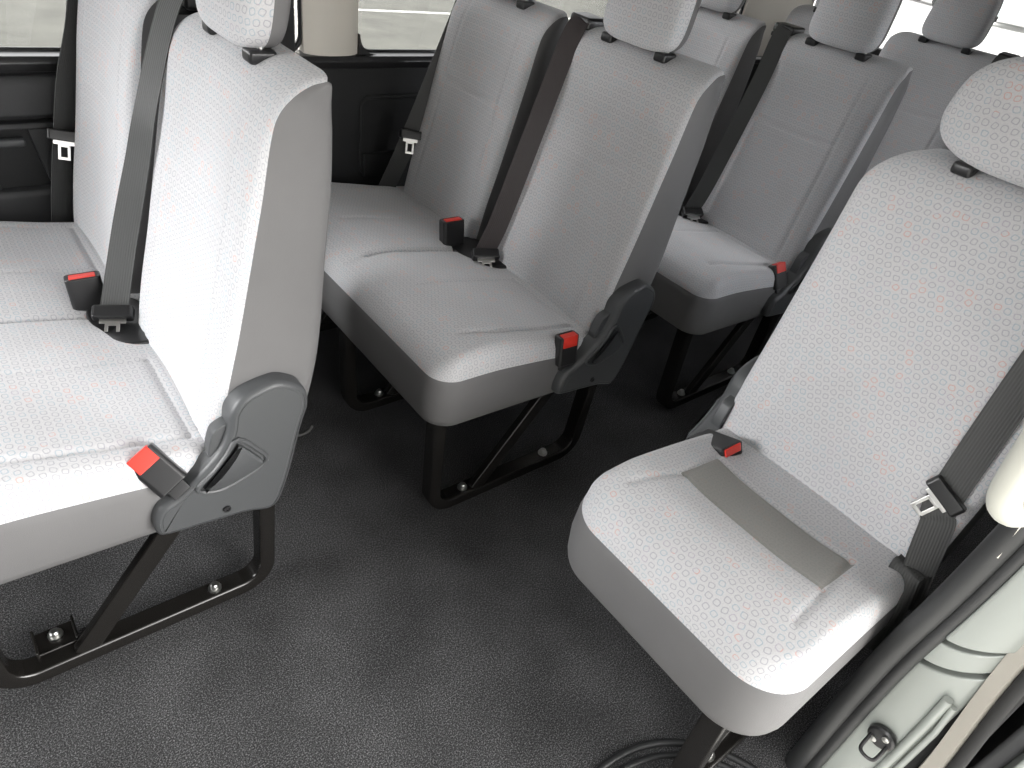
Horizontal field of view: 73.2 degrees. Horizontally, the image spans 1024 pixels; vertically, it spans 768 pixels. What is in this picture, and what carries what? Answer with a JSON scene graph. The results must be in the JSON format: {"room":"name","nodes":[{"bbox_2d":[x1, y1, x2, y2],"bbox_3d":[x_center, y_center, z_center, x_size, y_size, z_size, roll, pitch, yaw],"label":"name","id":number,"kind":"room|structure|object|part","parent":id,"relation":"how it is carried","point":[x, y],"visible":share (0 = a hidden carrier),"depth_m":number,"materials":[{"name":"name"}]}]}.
{"room":"vehicle interior","nodes":[
{"label":"vehicle interior","id":0,"kind":"room"},
{"bbox_2d":[0,64,758,187],"bbox_3d":[-0.567,-0.642,2.243,5.100,0.775,0.108,-19,46,-34],"label":"wall","id":1,"kind":"structure","parent":0,"point":[369,106],"depth_m":2.14,"materials":[{"name":"grey"}]},
{"bbox_2d":[0,128,72,189],"bbox_3d":[-1.192,-0.540,1.650,0.239,0.142,0.028,-19,46,-34],"label":"trim","id":2,"kind":"structure","parent":1,"relation":"attached to","point":[43,146],"depth_m":1.66,"materials":[{"name":"grey"}]},
{"bbox_2d":[0,184,73,221],"bbox_3d":[-1.569,-0.173,1.593,2.250,0.488,0.040,-19,46,-34],"label":"trim","id":3,"kind":"structure","parent":1,"relation":"attached to","point":[24,203],"depth_m":1.70,"materials":[{"name":"grey"}]},
{"bbox_2d":[0,119,74,129],"bbox_3d":[-1.510,-0.486,1.362,2.250,0.018,0.035,-19,46,-34],"label":"trim","id":4,"kind":"structure","parent":1,"relation":"attached to","point":[33,123],"depth_m":1.62,"materials":[{"name":"grey"}]},
{"bbox_2d":[0,73,75,119],"bbox_3d":[-1.498,-0.535,1.323,2.250,0.099,0.040,-19,46,-34],"label":"trim","id":5,"kind":"structure","parent":1,"relation":"attached to","point":[22,95],"depth_m":1.58,"materials":[{"name":"grey"}]},
{"bbox_2d":[46,0,77,221],"bbox_3d":[-0.988,-0.717,1.536,0.221,0.768,0.048,-19,46,-34],"label":"belt","id":6,"kind":"object","parent":1,"relation":"attached to","point":[62,134],"visible":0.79,"depth_m":1.59,"materials":[{"name":"grey"}]},
{"bbox_3d":[-1.046,-0.546,1.613,0.044,0.043,0.003,-2,16,-34],"label":"tongue plate","id":7,"kind":"part","parent":6,"relation":"part of","materials":[{"name":"silver metal"}]},
{"bbox_2d":[0,0,301,51],"bbox_3d":[-1.093,-1.003,1.377,1.411,0.648,0.028,-19,46,-34],"label":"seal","id":8,"kind":"structure","parent":1,"relation":"in","point":[288,41],"depth_m":1.89,"materials":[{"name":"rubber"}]},
{"bbox_3d":[-0.581,-1.174,1.747,0.040,0.640,0.022,-19,46,-34],"label":"rail","id":9,"kind":"part","parent":8,"relation":"part of","materials":[{"name":"black plastic"}]},
{"bbox_2d":[295,0,357,55],"bbox_3d":[-0.478,-1.227,1.803,0.167,0.670,0.082,-19,46,-34],"label":"trim","id":10,"kind":"structure","parent":1,"relation":"attached to","point":[329,27],"depth_m":1.93,"materials":[{"name":"beige"}]},
{"bbox_2d":[0,49,761,71],"bbox_3d":[-0.511,-0.951,2.019,5.100,0.038,0.075,-19,46,-34],"label":"trim","id":11,"kind":"structure","parent":1,"relation":"attached to","point":[10,61],"depth_m":1.98,"materials":[{"name":"black plastic"}]},
{"bbox_2d":[378,0,456,186],"bbox_3d":[-0.225,-0.874,1.990,0.290,0.706,0.068,-7,40,-23],"label":"belt","id":12,"kind":"object","parent":1,"relation":"attached to","point":[409,136],"visible":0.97,"depth_m":2.04,"materials":[{"name":"grey"}]},
{"bbox_3d":[-0.305,-0.708,2.055,0.044,0.043,0.003,3,14,-19],"label":"tongue plate","id":13,"kind":"part","parent":12,"relation":"part of","materials":[{"name":"silver metal"}]},
{"bbox_2d":[357,1,745,54],"bbox_3d":[0.305,-1.478,2.378,1.854,0.646,0.045,-19,46,-34],"label":"window","id":14,"kind":"structure","parent":1,"relation":"in","point":[742,7],"depth_m":2.10,"materials":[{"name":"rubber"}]},
{"bbox_2d":[738,0,814,55],"bbox_3d":[-0.164,-1.335,2.030,4.080,0.670,0.082,-19,46,-34],"label":"trim","id":15,"kind":"structure","parent":1,"relation":"attached to","point":[770,12],"depth_m":3.06,"materials":[{"name":"beige"}]},
{"bbox_2d":[0,309,997,767],"bbox_3d":[-0.019,0.239,1.903,5.100,0.072,2.020,-19,46,-34],"label":"floor","id":16,"kind":"structure","parent":0,"point":[387,627],"depth_m":1.43,"materials":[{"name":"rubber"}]},
{"bbox_2d":[0,0,331,688],"bbox_3d":[-0.836,-0.254,1.265,0.683,1.232,1.025,-19,46,-34],"label":"seat","id":17,"kind":"object","parent":16,"relation":"on","point":[159,343],"visible":1,"depth_m":1.15,"materials":[{"name":"fabric"}]},
{"bbox_2d":[0,221,204,524],"bbox_3d":[-0.930,-0.100,1.320,0.500,0.104,0.955,-19,46,-34],"label":"seat cushion","id":18,"kind":"object","parent":17,"relation":"on","point":[100,407],"depth_m":1.19,"materials":[{"name":"fabric"}]},
{"bbox_3d":[-0.781,-0.107,1.347,0.048,0.003,0.047,-2,69,-17],"label":"tongue plate","id":19,"kind":"part","parent":17,"relation":"part of","materials":[{"name":"silver metal"}]},
{"bbox_3d":[-0.841,-0.549,1.484,0.231,0.627,0.430,-20,46,-33],"label":"backrest","id":20,"kind":"part","parent":17,"relation":"part of","materials":[{"name":"fabric"}]},
{"bbox_3d":[-0.689,0.347,1.261,0.523,0.329,0.042,-19,46,-34],"label":"leg frame","id":21,"kind":"part","parent":17,"relation":"part of","materials":[{"name":"black paint"}]},
{"bbox_3d":[-0.508,-0.252,1.176,0.231,0.627,0.430,-19,46,-34],"label":"backrest","id":22,"kind":"part","parent":17,"relation":"part of","materials":[{"name":"fabric"}]},
{"bbox_3d":[-0.465,0.135,1.148,0.099,0.081,0.013,-19,46,-34],"label":"recline lever","id":23,"kind":"part","parent":17,"relation":"part of","materials":[{"name":"grey plastic"}]},
{"bbox_2d":[320,0,724,508],"bbox_3d":[-0.137,-0.473,1.746,0.683,1.227,1.001,-19,46,-34],"label":"seat","id":24,"kind":"object","parent":16,"relation":"on","point":[517,258],"visible":0.95,"depth_m":1.64,"materials":[{"name":"fabric"}]},
{"bbox_3d":[-0.510,-0.346,2.237,0.523,0.329,0.042,-19,46,-34],"label":"leg frame","id":25,"kind":"part","parent":24,"relation":"part of","materials":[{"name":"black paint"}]},
{"bbox_3d":[-0.255,-0.114,1.994,0.523,0.329,0.042,-19,46,-34],"label":"leg frame","id":26,"kind":"part","parent":24,"relation":"part of","materials":[{"name":"black paint"}]},
{"bbox_2d":[324,182,587,381],"bbox_3d":[-0.238,-0.327,1.807,0.500,0.104,0.955,-19,46,-34],"label":"seat cushion","id":27,"kind":"object","parent":24,"relation":"on","point":[438,302],"depth_m":1.65,"materials":[{"name":"fabric"}]},
{"bbox_3d":[-0.105,-0.742,1.938,0.231,0.627,0.380,-19,46,-34],"label":"backrest","id":28,"kind":"part","parent":24,"relation":"part of","materials":[{"name":"fabric"}]},
{"bbox_3d":[-0.065,-0.309,1.810,0.048,0.003,0.047,-2,69,-17],"label":"tongue plate","id":29,"kind":"part","parent":24,"relation":"part of","materials":[{"name":"silver metal"}]},
{"bbox_3d":[0.003,0.120,1.748,0.523,0.329,0.042,-19,46,-34],"label":"leg frame","id":30,"kind":"part","parent":24,"relation":"part of","materials":[{"name":"black paint"}]},
{"bbox_3d":[0.227,-0.093,1.634,0.099,0.081,0.013,-19,46,-34],"label":"recline lever","id":31,"kind":"part","parent":24,"relation":"part of","materials":[{"name":"grey plastic"}]},
{"bbox_3d":[0.184,-0.480,1.663,0.231,0.627,0.430,-19,46,-34],"label":"backrest","id":32,"kind":"part","parent":24,"relation":"part of","materials":[{"name":"fabric"}]},
{"bbox_2d":[644,0,912,408],"bbox_3d":[0.536,-0.705,2.233,0.683,1.227,1.001,-19,46,-34],"label":"seat","id":33,"kind":"object","parent":16,"relation":"on","point":[775,172],"visible":0.56,"depth_m":2.09,"materials":[{"name":"fabric"}]},
{"bbox_3d":[0.419,-0.345,2.480,0.523,0.329,0.042,-19,46,-34],"label":"leg frame","id":34,"kind":"part","parent":33,"relation":"part of","materials":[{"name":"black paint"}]},
{"bbox_3d":[0.609,-0.540,2.296,0.048,0.003,0.047,-2,69,-17],"label":"tongue plate","id":35,"kind":"part","parent":33,"relation":"part of","materials":[{"name":"silver metal"}]},
{"bbox_3d":[0.677,-0.112,2.235,0.523,0.329,0.042,-19,46,-34],"label":"leg frame","id":36,"kind":"part","parent":33,"relation":"part of","materials":[{"name":"black paint"}]},
{"bbox_3d":[0.568,-0.973,2.425,0.231,0.627,0.380,-19,46,-34],"label":"backrest","id":37,"kind":"part","parent":33,"relation":"part of","materials":[{"name":"fabric"}]},
{"bbox_2d":[657,215,788,298],"bbox_3d":[0.435,-0.559,2.293,0.500,0.104,0.955,-19,46,-34],"label":"seat cushion","id":38,"kind":"object","parent":33,"relation":"on","point":[705,256],"depth_m":2.05,"materials":[{"name":"fabric"}]},
{"bbox_3d":[0.901,-0.324,2.121,0.099,0.081,0.013,-19,46,-34],"label":"recline lever","id":39,"kind":"part","parent":33,"relation":"part of","materials":[{"name":"grey plastic"}]},
{"bbox_3d":[0.857,-0.711,2.150,0.231,0.627,0.430,-19,46,-34],"label":"backrest","id":40,"kind":"part","parent":33,"relation":"part of","materials":[{"name":"fabric"}]},
{"bbox_2d":[568,56,1023,767],"bbox_3d":[0.499,0.102,1.166,0.685,1.199,0.494,-19,46,-34],"label":"seat","id":41,"kind":"object","parent":16,"relation":"on","point":[749,555],"visible":0.98,"depth_m":1.14,"materials":[{"name":"fabric"}]},
{"bbox_3d":[0.420,0.069,1.469,0.099,0.081,0.013,-19,46,-34],"label":"recline lever","id":42,"kind":"part","parent":41,"relation":"part of","materials":[{"name":"grey plastic"}]},
{"bbox_3d":[0.497,0.554,1.296,0.523,0.329,0.042,-19,46,-34],"label":"leg frame","id":43,"kind":"part","parent":41,"relation":"part of","materials":[{"name":"black paint"}]},
{"bbox_2d":[582,428,903,693],"bbox_3d":[0.419,0.254,1.198,0.500,0.107,0.448,-19,46,-34],"label":"seat cushion","id":44,"kind":"object","parent":41,"relation":"on","point":[761,564],"depth_m":1.11,"materials":[{"name":"fabric"}]},
{"bbox_3d":[0.686,-0.037,1.202,0.231,0.627,0.448,-19,46,-34],"label":"backrest","id":45,"kind":"part","parent":41,"relation":"part of","materials":[{"name":"fabric"}]},
{"bbox_2d":[864,350,1023,650],"bbox_3d":[0.763,0.102,1.110,0.098,0.776,0.287,30,40,24],"label":"belt","id":46,"kind":"object","parent":41,"relation":"attached to","point":[947,492],"visible":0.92,"depth_m":1.12,"materials":[{"name":"grey"}]},
{"bbox_3d":[0.687,0.200,1.142,0.003,0.043,0.044,-6,61,-48],"label":"tongue plate","id":47,"kind":"part","parent":46,"relation":"part of","materials":[{"name":"silver metal"}]},
{"bbox_2d":[785,0,1019,174],"bbox_3d":[1.203,-0.990,2.791,0.683,1.227,1.001,-19,46,-34],"label":"seat","id":48,"kind":"object","parent":16,"relation":"on","point":[941,59],"visible":0.09,"depth_m":2.58,"materials":[{"name":"fabric"}]},
{"bbox_3d":[1.234,-1.259,2.983,0.231,0.627,0.381,-19,46,-34],"label":"backrest","id":49,"kind":"part","parent":48,"relation":"part of","materials":[{"name":"fabric"}]},
{"bbox_3d":[1.523,-0.997,2.707,0.231,0.627,0.430,-19,46,-34],"label":"backrest","id":50,"kind":"part","parent":48,"relation":"part of","materials":[{"name":"fabric"}]},
{"bbox_2d":[814,2,881,55],"bbox_3d":[2.090,-1.031,2.883,0.060,1.460,2.150,-19,46,-34],"label":"wall","id":51,"kind":"structure","parent":0,"point":[876,52],"depth_m":3.17,"materials":[{"name":"grey"}]},
{"bbox_2d":[904,709,963,767],"bbox_3d":[0.738,0.232,0.853,5.100,1.480,0.070,-19,46,-34],"label":"wall","id":52,"kind":"structure","parent":0,"point":[919,759],"depth_m":1.18,"materials":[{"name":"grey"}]},
{"bbox_2d":[596,739,756,767],"bbox_3d":[0.241,0.773,1.212,0.529,0.014,0.249,-19,46,-34],"label":"trim","id":53,"kind":"structure","parent":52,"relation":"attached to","point":[637,747],"depth_m":1.32,"materials":[{"name":"grey rubber"}]},
{"bbox_2d":[619,751,734,767],"bbox_3d":[0.249,0.781,1.205,0.481,0.012,0.227,-19,46,-34],"label":"trim","id":54,"kind":"structure","parent":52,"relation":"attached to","point":[661,755],"depth_m":1.30,"materials":[{"name":"grey rubber"}]},
{"bbox_2d":[858,723,896,761],"bbox_3d":[0.614,0.605,1.162,0.050,0.045,0.045,-19,46,-34],"label":"door latch","id":55,"kind":"object","parent":52,"relation":"in","point":[881,736],"depth_m":1.16,"materials":[{"name":"black metal"}]},
{"bbox_3d":[0.628,0.601,1.173,0.013,0.045,0.045,-19,46,-34],"label":"plate","id":56,"kind":"part","parent":55,"relation":"part of","materials":[{"name":"black plastic"}]},
{"bbox_2d":[785,523,1023,767],"bbox_3d":[0.647,0.287,0.991,0.036,1.762,0.091,-19,46,-34],"label":"trim","id":57,"kind":"structure","parent":52,"relation":"attached to","point":[981,574],"depth_m":1.06,"materials":[{"name":"grey rubber"}]},
{"bbox_2d":[874,695,956,767],"bbox_3d":[0.630,0.761,1.266,0.031,0.680,0.015,23,38,16],"label":"trim","id":58,"kind":"structure","parent":52,"relation":"attached to","point":[945,704],"depth_m":1.12,"materials":[{"name":"silver metal"}]},
{"bbox_2d":[821,565,1023,767],"bbox_3d":[0.732,0.338,0.949,0.066,1.857,0.194,-19,46,-34],"label":"door frame","id":59,"kind":"structure","parent":52,"relation":"attached to","point":[904,707],"depth_m":1.05,"materials":[{"name":"silver metal"}]},
{"bbox_2d":[918,645,1023,767],"bbox_3d":[0.746,0.374,0.952,0.050,1.800,0.110,-19,46,-34],"label":"trim","id":60,"kind":"structure","parent":52,"relation":"attached to","point":[1011,665],"depth_m":1.04,"materials":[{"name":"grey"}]},
{"bbox_2d":[966,696,1023,767],"bbox_3d":[1.238,0.253,1.277,1.222,1.860,0.110,-19,46,-34],"label":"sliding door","id":61,"kind":"structure","parent":52,"relation":"in","point":[1004,748],"depth_m":1.10,"materials":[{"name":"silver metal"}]},
{"bbox_2d":[986,429,1023,527],"bbox_3d":[0.668,0.014,0.766,0.116,0.399,0.057,10,36,-1],"label":"handle","id":62,"kind":"object","parent":52,"relation":"attached to","point":[1005,492],"visible":1,"depth_m":0.84,"materials":[{"name":"beige"}]},
{"label":"outside","id":63,"kind":"structure","parent":0,"visible":0},
{"bbox_2d":[814,0,1023,56],"bbox_3d":[-21.702,-37.151,47.455,200.000,0.060,260.000,-19,46,-34],"label":"ground","id":64,"kind":"structure","parent":63,"point":[1006,35],"depth_m":23.79,"materials":[{"name":"white"}]},
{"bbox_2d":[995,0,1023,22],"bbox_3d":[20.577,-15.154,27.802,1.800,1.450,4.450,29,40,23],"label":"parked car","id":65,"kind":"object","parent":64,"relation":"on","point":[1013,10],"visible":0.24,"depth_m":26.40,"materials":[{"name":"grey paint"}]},
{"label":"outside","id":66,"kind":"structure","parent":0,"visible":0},
{"bbox_2d":[0,0,607,48],"bbox_3d":[-2.546,-5.151,9.573,24.000,0.060,15.500,-19,46,-34],"label":"window","id":67,"kind":"structure","parent":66,"point":[23,23],"depth_m":8.89,"materials":[{"name":"clear glass"}]},
{"bbox_2d":[294,6,569,19],"bbox_3d":[-2.602,-5.232,9.611,24.000,0.006,0.120,-19,46,-34],"label":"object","id":68,"kind":"structure","parent":67,"relation":"on","point":[371,10],"depth_m":10.30,"materials":[{"name":"grey"}]}
]}

